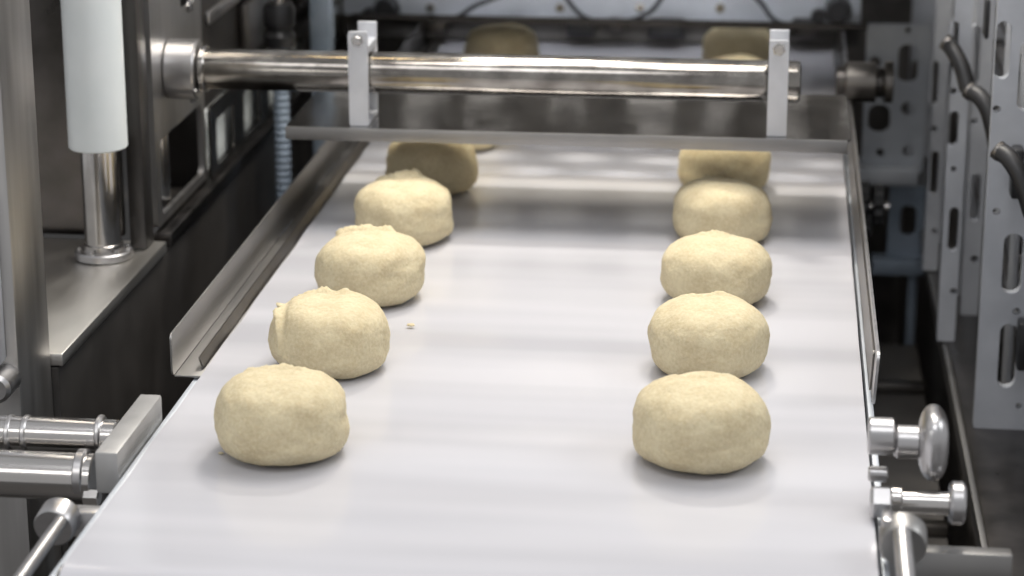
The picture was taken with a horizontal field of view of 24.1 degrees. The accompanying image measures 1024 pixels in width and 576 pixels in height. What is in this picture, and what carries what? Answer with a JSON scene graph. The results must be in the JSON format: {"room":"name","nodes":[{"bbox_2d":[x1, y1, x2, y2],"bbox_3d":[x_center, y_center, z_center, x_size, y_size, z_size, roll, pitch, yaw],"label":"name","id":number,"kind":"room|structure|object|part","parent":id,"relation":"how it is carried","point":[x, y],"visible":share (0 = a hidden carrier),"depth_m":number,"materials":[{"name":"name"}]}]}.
{"room":"processing plant","nodes":[
{"label":"processing plant","id":0,"kind":"room"},
{"bbox_3d":[0.277,0.824,2.844,6.000,0.050,8.000,2,17,6],"label":"floor","id":1,"kind":"structure","parent":0,"visible":0},
{"bbox_2d":[0,0,407,575],"bbox_3d":[-0.463,-0.053,2.979,0.444,1.550,2.105,2,17,6],"label":"machine","id":2,"kind":"object","parent":1,"relation":"on","point":[196,177],"visible":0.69,"depth_m":2.32,"materials":[{"name":"metal"}]},
{"bbox_3d":[-0.429,-0.008,1.903,0.046,0.142,0.020,2,17,6],"label":"post","id":3,"kind":"part","parent":2,"relation":"part of","materials":[{"name":"grey metal"}]},
{"bbox_3d":[-0.409,0.077,1.921,0.024,0.024,0.030,2,17,6],"label":"post knob","id":4,"kind":"part","parent":2,"relation":"part of","materials":[{"name":"metal"}]},
{"bbox_3d":[-0.453,0.233,2.034,0.122,1.550,0.085,2,17,6],"label":"corner post","id":5,"kind":"part","parent":2,"relation":"part of","materials":[{"name":"metal"}]},
{"bbox_3d":[-0.564,-0.345,2.305,0.366,0.600,0.010,2,17,6],"label":"panel","id":6,"kind":"part","parent":2,"relation":"part of","materials":[{"name":"grey metal"}]},
{"bbox_2d":[60,0,132,264],"bbox_3d":[-0.391,-0.321,2.210,0.056,0.608,0.056,2,17,6],"label":"cylinder","id":7,"kind":"object","parent":2,"relation":"on","point":[92,30],"visible":1,"depth_m":2.23,"materials":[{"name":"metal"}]},
{"bbox_3d":[-0.391,-0.095,2.278,0.038,0.123,0.038,2,17,6],"label":"rod","id":8,"kind":"part","parent":7,"relation":"part of","materials":[{"name":"metal"}]},
{"bbox_3d":[-0.360,-0.329,2.250,0.016,0.600,0.030,2,17,6],"label":"black post","id":9,"kind":"part","parent":2,"relation":"part of","materials":[{"name":"metal"}]},
{"bbox_3d":[-0.360,-0.312,2.386,0.023,0.510,0.023,2,17,6],"label":"guide rod","id":10,"kind":"part","parent":2,"relation":"part of","materials":[{"name":"metal"}]},
{"bbox_3d":[-0.341,-0.373,2.388,0.005,0.595,0.207,2,17,6],"label":"mounting plate","id":11,"kind":"part","parent":2,"relation":"part of","materials":[{"name":"metal"}]},
{"bbox_3d":[-0.256,-0.476,3.197,0.006,0.014,1.300,2,17,6],"label":"panel trim","id":12,"kind":"part","parent":2,"relation":"part of","materials":[{"name":"metal"}]},
{"bbox_3d":[-0.266,-0.259,3.072,0.023,0.014,1.465,2,17,6],"label":"ledge rail","id":13,"kind":"part","parent":2,"relation":"part of","materials":[{"name":"grey metal"}]},
{"bbox_3d":[-0.279,-0.515,3.199,0.043,0.432,1.380,2,17,6],"label":"panel","id":14,"kind":"part","parent":2,"relation":"part of","materials":[{"name":"grey metal"}]},
{"bbox_3d":[-0.298,-0.318,2.819,0.012,0.060,0.160,2,17,6],"label":"panel","id":15,"kind":"part","parent":2,"relation":"part of","materials":[{"name":"metal"}]},
{"bbox_3d":[-0.259,-0.319,3.113,0.003,0.078,1.151,2,17,6],"label":"slotted rail","id":16,"kind":"part","parent":2,"relation":"part of","materials":[{"name":"grey metal"}]},
{"bbox_2d":[263,0,295,238],"bbox_3d":[-0.259,-0.243,2.690,0.036,0.660,0.036,-11,20,-31],"label":"air hose","id":17,"kind":"object","parent":2,"relation":"attached to","point":[279,15],"visible":0.41,"depth_m":2.69,"materials":[{"name":"blue paint"}]},
{"bbox_3d":[-0.259,-0.437,2.631,0.015,0.254,0.015,2,17,6],"label":"stem","id":18,"kind":"part","parent":17,"relation":"part of","materials":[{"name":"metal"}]},
{"bbox_3d":[-0.259,-0.293,2.675,0.036,0.050,0.037,2,17,6],"label":"knob","id":19,"kind":"part","parent":17,"relation":"part of","materials":[{"name":"black plastic"}]},
{"bbox_3d":[-0.263,-0.410,3.123,0.012,0.060,0.160,2,17,6],"label":"panel","id":20,"kind":"part","parent":2,"relation":"part of","materials":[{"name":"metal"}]},
{"bbox_2d":[162,38,801,102],"bbox_3d":[-0.031,-0.209,2.362,0.626,0.060,0.060,2,17,6],"label":"tube","id":21,"kind":"object","parent":2,"relation":"attached to","point":[191,68],"visible":0.94,"depth_m":2.35,"materials":[{"name":"metal"}]},
{"bbox_2d":[285,21,850,153],"bbox_3d":[0.062,-0.218,2.420,0.552,0.107,0.207,2,17,6],"label":"cover plate","id":22,"kind":"object","parent":21,"relation":"attached to","point":[816,123],"visible":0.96,"depth_m":2.36,"materials":[{"name":"metal"}]},
{"bbox_2d":[310,0,335,190],"bbox_3d":[-0.232,-0.014,3.024,0.024,1.450,0.030,2,17,6],"label":"upright pole","id":23,"kind":"object","parent":1,"relation":"on","point":[321,11],"visible":0.02,"depth_m":2.92,"materials":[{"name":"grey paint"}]},
{"bbox_2d":[50,23,1012,575],"bbox_3d":[0.126,0.298,2.731,0.658,1.021,2.240,2,17,6],"label":"conveyor","id":24,"kind":"object","parent":1,"relation":"on","point":[492,436],"depth_m":1.89,"materials":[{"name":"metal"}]},
{"bbox_2d":[14,497,99,575],"bbox_3d":[-0.321,0.178,1.663,0.043,0.032,0.130,2,17,6],"label":"clamp","id":25,"kind":"object","parent":24,"relation":"attached to","point":[58,520],"visible":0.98,"depth_m":1.69,"materials":[{"name":"metal"}]},
{"bbox_3d":[-0.324,0.181,1.648,0.010,0.016,0.101,2,17,7],"label":"rod","id":26,"kind":"part","parent":25,"relation":"part of","materials":[{"name":"metal"}]},
{"bbox_2d":[0,394,161,505],"bbox_3d":[-0.360,0.124,1.829,0.159,0.056,0.130,2,17,6],"label":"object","id":27,"kind":"object","parent":24,"relation":"attached to","point":[99,451],"visible":0.98,"depth_m":1.80,"materials":[{"name":"metal"}]},
{"bbox_3d":[-0.373,0.140,1.810,0.121,0.036,0.036,2,17,6],"label":"rod","id":28,"kind":"part","parent":27,"relation":"part of","materials":[{"name":"metal"}]},
{"bbox_3d":[-0.369,0.111,1.832,0.140,0.026,0.026,2,17,6],"label":"rod","id":29,"kind":"part","parent":27,"relation":"part of","materials":[{"name":"metal"}]},
{"bbox_3d":[-0.182,-0.077,2.647,0.005,0.099,2.200,2,17,6],"label":"plate","id":30,"kind":"part","parent":24,"relation":"part of","materials":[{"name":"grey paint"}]},
{"bbox_2d":[214,363,349,465],"bbox_3d":[-0.171,0.091,1.786,0.101,0.061,0.101,2,17,6],"label":"dough ball","id":31,"kind":"object","parent":24,"relation":"on","point":[283,414],"visible":1,"depth_m":1.75,"materials":[{"name":"beige food"}]},
{"bbox_3d":[-0.195,-0.160,2.675,0.002,0.036,1.500,2,17,6],"label":"guide rail","id":32,"kind":"part","parent":24,"relation":"part of","materials":[{"name":"metal"}]},
{"bbox_3d":[-0.183,-0.142,2.681,0.023,0.002,1.496,2,17,6],"label":"rail","id":33,"kind":"part","parent":24,"relation":"part of","materials":[{"name":"metal"}]},
{"bbox_2d":[268,286,389,378],"bbox_3d":[-0.150,0.035,1.974,0.100,0.060,0.101,2,17,6],"label":"dough ball","id":34,"kind":"object","parent":24,"relation":"on","point":[343,333],"visible":0.96,"depth_m":1.94,"materials":[{"name":"beige food"}]},
{"bbox_2d":[314,224,425,306],"bbox_3d":[-0.128,-0.022,2.160,0.101,0.061,0.099,2,17,6],"label":"dough ball","id":35,"kind":"object","parent":24,"relation":"on","point":[385,265],"visible":0.91,"depth_m":2.13,"materials":[{"name":"beige food"}]},
{"bbox_2d":[354,168,453,245],"bbox_3d":[-0.106,-0.080,2.349,0.097,0.063,0.099,2,17,6],"label":"dough ball","id":36,"kind":"object","parent":24,"relation":"on","point":[415,205],"visible":0.81,"depth_m":2.31,"materials":[{"name":"beige food"}]},
{"bbox_2d":[385,142,477,194],"bbox_3d":[-0.084,-0.135,2.535,0.098,0.061,0.098,2,17,6],"label":"dough ball","id":37,"kind":"object","parent":24,"relation":"on","point":[453,166],"visible":0.59,"depth_m":2.50,"materials":[{"name":"beige food"}]},
{"bbox_2d":[472,144,493,150],"bbox_3d":[-0.059,-0.193,2.725,0.097,0.061,0.099,2,17,6],"label":"dough ball","id":38,"kind":"object","parent":24,"relation":"on","point":[475,146],"visible":0.02,"depth_m":2.70,"materials":[{"name":"beige food"}]},
{"bbox_2d":[464,24,538,54],"bbox_3d":[-0.013,-0.313,3.124,0.098,0.060,0.098,2,17,6],"label":"dough ball","id":39,"kind":"object","parent":24,"relation":"on","point":[510,39],"visible":0.6,"depth_m":3.09,"materials":[{"name":"beige food"}]},
{"bbox_2d":[334,0,860,46],"bbox_3d":[0.108,-0.393,3.285,0.734,0.116,0.080,2,17,6],"label":"beam","id":40,"kind":"structure","parent":24,"relation":"on","point":[821,11],"depth_m":3.28,"materials":[{"name":"black metal"}]},
{"bbox_3d":[-0.198,-0.375,3.305,0.020,0.020,0.020,2,17,6],"label":"knob","id":41,"kind":"part","parent":40,"relation":"part of","materials":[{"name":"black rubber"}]},
{"bbox_3d":[-0.172,-0.382,3.295,0.036,0.036,0.030,2,17,6],"label":"clamp knob","id":42,"kind":"part","parent":40,"relation":"part of","materials":[{"name":"black plastic"}]},
{"bbox_2d":[400,0,494,22],"bbox_3d":[-0.070,-0.387,3.266,0.168,0.058,0.007,3,17,9],"label":"cable","id":43,"kind":"object","parent":40,"relation":"attached to","point":[480,3],"visible":0.48,"depth_m":3.26,"materials":[{"name":"black rubber"}]},
{"bbox_3d":[0.114,-0.357,3.313,0.724,0.030,0.015,2,17,6],"label":"plate","id":44,"kind":"part","parent":40,"relation":"part of","materials":[{"name":"grey metal"}]},
{"bbox_2d":[565,0,662,18],"bbox_3d":[0.137,-0.382,3.242,0.152,0.054,0.008,3,17,10],"label":"cable","id":45,"kind":"object","parent":40,"relation":"attached to","point":[572,6],"visible":0.59,"depth_m":3.24,"materials":[{"name":"black rubber"}]},
{"bbox_2d":[755,0,814,22],"bbox_3d":[0.358,-0.377,3.219,0.098,0.052,0.008,3,17,11],"label":"cable","id":46,"kind":"object","parent":40,"relation":"attached to","point":[761,3],"visible":0.67,"depth_m":3.22,"materials":[{"name":"black rubber"}]},
{"bbox_3d":[0.413,-0.367,3.236,0.020,0.020,0.020,2,17,6],"label":"knob","id":47,"kind":"part","parent":40,"relation":"part of","materials":[{"name":"black plastic"}]},
{"bbox_3d":[0.438,-0.374,3.226,0.036,0.036,0.030,2,17,6],"label":"clamp knob","id":48,"kind":"part","parent":40,"relation":"part of","materials":[{"name":"black plastic"}]},
{"bbox_2d":[351,13,867,30],"bbox_3d":[0.120,-0.338,3.048,0.656,0.009,0.009,2,17,6],"label":"rod","id":49,"kind":"object","parent":24,"relation":"attached to","point":[355,16],"visible":1,"depth_m":3.04,"materials":[{"name":"metal"}]},
{"bbox_2d":[632,371,770,473],"bbox_3d":[0.140,0.097,1.768,0.102,0.060,0.102,2,17,6],"label":"dough ball","id":50,"kind":"object","parent":24,"relation":"on","point":[700,422],"visible":1,"depth_m":1.73,"materials":[{"name":"beige food"}]},
{"bbox_2d":[647,291,769,377],"bbox_3d":[0.161,0.037,1.967,0.100,0.059,0.101,2,17,6],"label":"dough ball","id":51,"kind":"object","parent":24,"relation":"on","point":[717,331],"visible":0.94,"depth_m":1.93,"materials":[{"name":"beige food"}]},
{"bbox_2d":[660,229,771,303],"bbox_3d":[0.183,-0.018,2.155,0.100,0.057,0.102,2,17,6],"label":"dough ball","id":52,"kind":"object","parent":24,"relation":"on","point":[713,260],"visible":0.84,"depth_m":2.12,"materials":[{"name":"beige food"}]},
{"bbox_2d":[672,174,772,241],"bbox_3d":[0.206,-0.078,2.350,0.098,0.059,0.099,2,17,6],"label":"dough ball","id":53,"kind":"object","parent":24,"relation":"on","point":[727,204],"visible":0.86,"depth_m":2.32,"materials":[{"name":"beige food"}]},
{"bbox_2d":[678,150,770,187],"bbox_3d":[0.225,-0.135,2.538,0.098,0.060,0.098,2,17,6],"label":"dough ball","id":54,"kind":"object","parent":24,"relation":"on","point":[753,167],"visible":0.49,"depth_m":2.50,"materials":[{"name":"beige food"}]},
{"bbox_2d":[702,28,769,59],"bbox_3d":[0.297,-0.313,3.124,0.098,0.060,0.098,2,17,6],"label":"dough ball","id":55,"kind":"object","parent":24,"relation":"on","point":[717,42],"visible":0.41,"depth_m":3.09,"materials":[{"name":"beige food"}]},
{"bbox_2d":[713,54,762,59],"bbox_3d":[0.273,-0.252,2.922,0.099,0.061,0.098,2,17,6],"label":"dough ball","id":56,"kind":"object","parent":24,"relation":"on","point":[736,56],"visible":0.08,"depth_m":2.92,"materials":[{"name":"beige food"}]},
{"bbox_3d":[0.369,-0.143,2.594,0.004,0.044,1.500,2,17,6],"label":"guide rail","id":57,"kind":"part","parent":24,"relation":"part of","materials":[{"name":"metal"}]},
{"bbox_3d":[0.363,-0.060,2.588,0.005,0.099,2.200,2,17,6],"label":"plate","id":58,"kind":"part","parent":24,"relation":"part of","materials":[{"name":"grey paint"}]},
{"bbox_2d":[835,61,893,102],"bbox_3d":[0.403,-0.236,2.741,0.064,0.048,0.048,2,17,6],"label":"shaft","id":59,"kind":"object","parent":24,"relation":"on","point":[857,81],"visible":0.93,"depth_m":2.72,"materials":[{"name":"metal"}]},
{"bbox_3d":[0.419,-0.092,2.814,0.046,0.065,0.048,2,17,6],"label":"adjusting knob","id":60,"kind":"part","parent":24,"relation":"part of","materials":[{"name":"black metal"}]},
{"bbox_2d":[878,510,926,575],"bbox_3d":[0.256,0.176,1.565,0.033,0.034,0.096,2,17,6],"label":"clamp","id":61,"kind":"object","parent":24,"relation":"attached to","point":[902,542],"visible":1,"depth_m":1.58,"materials":[{"name":"metal"}]},
{"bbox_3d":[0.254,0.179,1.551,0.012,0.030,0.068,1,17,5],"label":"rod","id":62,"kind":"part","parent":61,"relation":"part of","materials":[{"name":"metal"}]},
{"bbox_3d":[0.278,0.111,1.683,0.056,0.056,0.050,2,17,6],"label":"wing knob","id":63,"kind":"part","parent":24,"relation":"part of","materials":[{"name":"silver metal"}]},
{"bbox_2d":[869,481,966,524],"bbox_3d":[0.281,0.148,1.662,0.065,0.030,0.030,2,17,6],"label":"screw","id":64,"kind":"object","parent":24,"relation":"attached to","point":[952,503],"visible":0.93,"depth_m":1.66,"materials":[{"name":"metal"}]},
{"bbox_2d":[890,486,902,513],"bbox_3d":[0.266,0.147,1.664,0.008,0.019,0.019,2,17,6],"label":"washer","id":65,"kind":"object","parent":64,"relation":"in","point":[896,492],"depth_m":1.66,"materials":[{"name":"metal"}]},
{"bbox_2d":[419,0,992,343],"bbox_3d":[0.381,-0.363,3.972,1.110,1.570,0.050,2,17,6],"label":"bulkhead","id":66,"kind":"object","parent":1,"relation":"on","point":[885,287],"depth_m":3.94,"materials":[{"name":"metal"}]},
{"bbox_2d":[858,0,1023,575],"bbox_3d":[0.527,0.085,2.697,0.280,1.450,2.500,2,17,6],"label":"machine","id":67,"kind":"object","parent":1,"relation":"on","point":[965,358],"depth_m":2.66,"materials":[{"name":"metal"}]},
{"bbox_2d":[858,157,917,185],"bbox_3d":[0.486,-0.151,3.109,0.076,0.021,0.070,2,17,6],"label":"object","id":68,"kind":"object","parent":67,"relation":"attached to","point":[887,171],"depth_m":3.08,"materials":[{"name":"grey paint"}]},
{"bbox_3d":[0.493,-0.082,3.129,0.090,0.532,0.070,2,17,6],"label":"slotted bracket","id":69,"kind":"part","parent":67,"relation":"part of","materials":[{"name":"grey metal"}]},
{"bbox_3d":[0.491,-0.243,3.075,0.078,0.193,0.008,2,17,6],"label":"plate","id":70,"kind":"part","parent":67,"relation":"part of","materials":[{"name":"grey paint"}]},
{"bbox_2d":[871,253,923,275],"bbox_3d":[0.504,-0.030,3.138,0.067,0.019,0.040,2,17,6],"label":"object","id":71,"kind":"object","parent":67,"relation":"attached to","point":[898,264],"depth_m":3.12,"materials":[{"name":"blue paint"}]},
{"bbox_3d":[0.514,-0.083,3.131,0.046,0.103,0.008,2,17,6],"label":"plate","id":72,"kind":"part","parent":67,"relation":"part of","materials":[{"name":"grey metal"}]},
{"bbox_3d":[0.526,0.077,3.178,0.012,0.200,0.020,2,17,6],"label":"foot post","id":73,"kind":"part","parent":67,"relation":"part of","materials":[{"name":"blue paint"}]},
{"bbox_3d":[0.522,0.429,2.828,0.035,0.715,2.450,2,17,6],"label":"panel","id":74,"kind":"part","parent":67,"relation":"part of","materials":[{"name":"metal"}]},
{"bbox_3d":[0.471,-0.237,2.539,0.019,0.057,0.053,-10,19,-29],"label":"curved handle","id":75,"kind":"part","parent":67,"relation":"part of","materials":[{"name":"grey metal"}]},
{"bbox_3d":[0.472,-0.173,2.400,0.019,0.061,0.057,-12,20,-34],"label":"curved handle","id":76,"kind":"part","parent":67,"relation":"part of","materials":[{"name":"grey metal"}]},
{"bbox_2d":[949,118,1015,377],"bbox_3d":[0.610,0.084,2.713,0.118,0.013,2.450,2,17,6],"label":"metal panel","id":77,"kind":"object","parent":67,"relation":"attached to","point":[952,130],"depth_m":3.19,"materials":[{"name":"grey metal"}]},
{"bbox_3d":[0.608,-0.133,3.126,0.012,0.018,1.440,2,17,6],"label":"rail","id":78,"kind":"part","parent":67,"relation":"part of","materials":[{"name":"metal"}]},
{"bbox_3d":[0.608,-0.276,3.083,0.012,0.018,1.440,2,17,6],"label":"rail","id":79,"kind":"part","parent":67,"relation":"part of","materials":[{"name":"metal"}]},
{"bbox_3d":[0.608,-0.229,3.098,0.012,0.018,1.440,2,17,6],"label":"rail","id":80,"kind":"part","parent":67,"relation":"part of","materials":[{"name":"metal"}]},
{"bbox_3d":[0.608,-0.181,3.112,0.012,0.018,1.440,2,17,6],"label":"rail","id":81,"kind":"part","parent":67,"relation":"part of","materials":[{"name":"metal"}]},
{"bbox_3d":[0.464,-0.100,2.212,0.020,0.065,0.060,-13,21,-37],"label":"curved handle","id":82,"kind":"part","parent":67,"relation":"part of","materials":[{"name":"grey metal"}]},
{"bbox_3d":[0.608,-0.334,3.066,0.012,0.018,1.440,2,17,6],"label":"rail","id":83,"kind":"part","parent":67,"relation":"part of","materials":[{"name":"metal"}]},
{"bbox_3d":[0.608,-0.382,3.051,0.012,0.018,1.440,2,17,6],"label":"rail","id":84,"kind":"part","parent":67,"relation":"part of","materials":[{"name":"metal"}]}
]}

